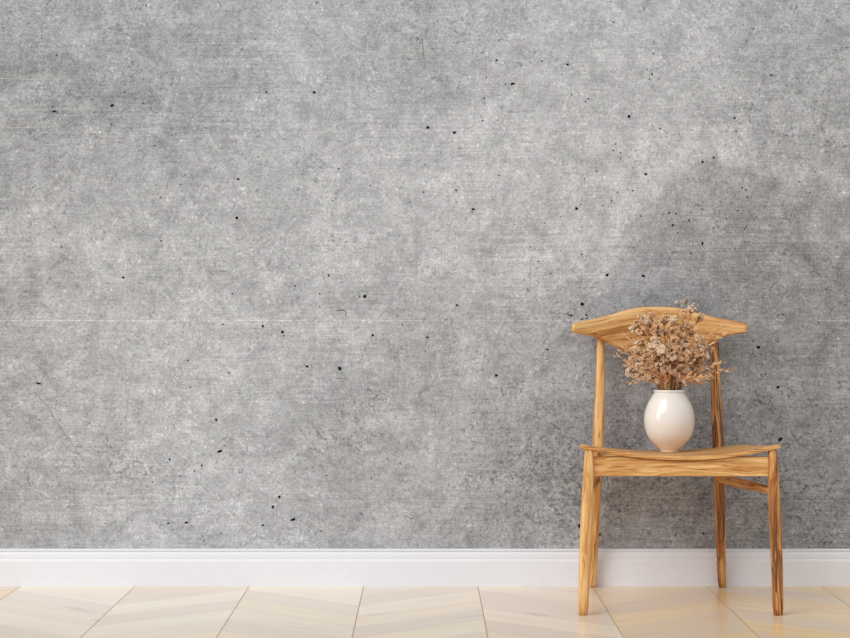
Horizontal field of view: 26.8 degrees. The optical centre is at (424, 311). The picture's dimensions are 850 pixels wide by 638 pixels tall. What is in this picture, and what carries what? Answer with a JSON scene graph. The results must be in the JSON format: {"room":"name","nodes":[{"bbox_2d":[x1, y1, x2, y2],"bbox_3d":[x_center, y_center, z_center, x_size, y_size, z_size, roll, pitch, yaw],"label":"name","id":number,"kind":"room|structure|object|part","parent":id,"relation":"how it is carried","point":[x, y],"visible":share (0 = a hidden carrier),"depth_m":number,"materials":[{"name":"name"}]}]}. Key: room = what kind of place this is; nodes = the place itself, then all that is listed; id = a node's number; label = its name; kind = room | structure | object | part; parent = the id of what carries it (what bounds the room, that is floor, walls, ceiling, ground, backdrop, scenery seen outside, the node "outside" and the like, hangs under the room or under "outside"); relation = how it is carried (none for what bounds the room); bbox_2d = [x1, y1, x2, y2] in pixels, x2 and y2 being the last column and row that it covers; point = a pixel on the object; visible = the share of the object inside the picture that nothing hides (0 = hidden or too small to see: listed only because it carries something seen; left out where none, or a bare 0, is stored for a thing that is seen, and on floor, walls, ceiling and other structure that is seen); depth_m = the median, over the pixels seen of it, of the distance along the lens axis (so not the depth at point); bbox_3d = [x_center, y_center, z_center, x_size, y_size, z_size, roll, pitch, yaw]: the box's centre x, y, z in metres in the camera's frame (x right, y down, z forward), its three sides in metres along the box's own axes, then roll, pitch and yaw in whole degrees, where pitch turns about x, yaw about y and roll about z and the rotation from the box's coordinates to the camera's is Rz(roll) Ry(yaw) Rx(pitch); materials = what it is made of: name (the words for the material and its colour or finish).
{"room":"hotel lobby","nodes":[
{"label":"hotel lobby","id":0,"kind":"room"},
{"bbox_2d":[0,0,849,548],"bbox_3d":[0.000,-0.521,5.478,7.200,2.700,0.121,0,0,0],"label":"wall","id":1,"kind":"structure","parent":0,"point":[275,274],"depth_m":5.42,"materials":[{"name":"concrete"}]},
{"bbox_2d":[0,549,849,585],"bbox_3d":[0.000,0.773,5.409,7.200,0.112,0.018,0,0,0],"label":"baseboard","id":2,"kind":"structure","parent":1,"relation":"attached to","point":[18,567],"depth_m":5.40,"materials":[{"name":"white wood"}]},
{"bbox_2d":[0,586,849,637],"bbox_3d":[-0.013,0.829,2.109,7.258,0.001,6.618,0,0,0],"label":"floor","id":3,"kind":"structure","parent":0,"point":[25,611],"depth_m":4.96,"materials":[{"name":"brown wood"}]},
{"bbox_2d":[572,307,782,615],"bbox_3d":[0.699,0.406,5.134,0.561,0.845,0.519,0,0,0],"label":"dining chair","id":4,"kind":"object","parent":3,"relation":"on","point":[720,462],"visible":0.94,"depth_m":5.04,"materials":[{"name":"brown wood"}]},
{"bbox_3d":[0.440,0.603,4.891,0.044,0.452,0.034,0,0,0],"label":"leg","id":5,"kind":"part","parent":4,"relation":"part of","materials":[{"name":"brown wood"}]},
{"bbox_3d":[0.515,0.447,5.362,0.048,0.765,0.062,0,0,0],"label":"leg","id":6,"kind":"part","parent":4,"relation":"part of","materials":[{"name":"brown wood"}]},
{"bbox_3d":[0.697,0.056,5.341,0.519,0.143,0.084,0,0,0],"label":"backrest","id":7,"kind":"part","parent":4,"relation":"part of","materials":[{"name":"brown wood"}]},
{"bbox_2d":[644,389,694,451],"bbox_3d":[0.716,0.318,5.235,0.148,0.182,0.148,0,0,0],"label":"vase","id":8,"kind":"object","parent":4,"relation":"on","point":[669,417],"visible":0.97,"depth_m":5.18,"materials":[{"name":"white ceramic"}]},
{"bbox_2d":[611,296,732,389],"bbox_3d":[0.726,0.166,5.210,0.365,0.427,0.158,0,0,0],"label":"bouquet","id":9,"kind":"object","parent":8,"relation":"in","point":[674,375],"visible":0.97,"depth_m":5.21,"materials":[{"name":"brown plant"}]},
{"bbox_3d":[0.701,0.392,5.095,0.545,0.062,0.434,0,0,0],"label":"seat","id":10,"kind":"part","parent":4,"relation":"part of","materials":[{"name":"brown wood"}]},
{"bbox_3d":[0.882,0.447,5.362,0.049,0.765,0.062,0,0,0],"label":"leg","id":11,"kind":"part","parent":4,"relation":"part of","materials":[{"name":"brown wood"}]},
{"bbox_3d":[0.959,0.603,4.891,0.041,0.452,0.034,0,0,0],"label":"leg","id":12,"kind":"part","parent":4,"relation":"part of","materials":[{"name":"brown wood"}]}
]}

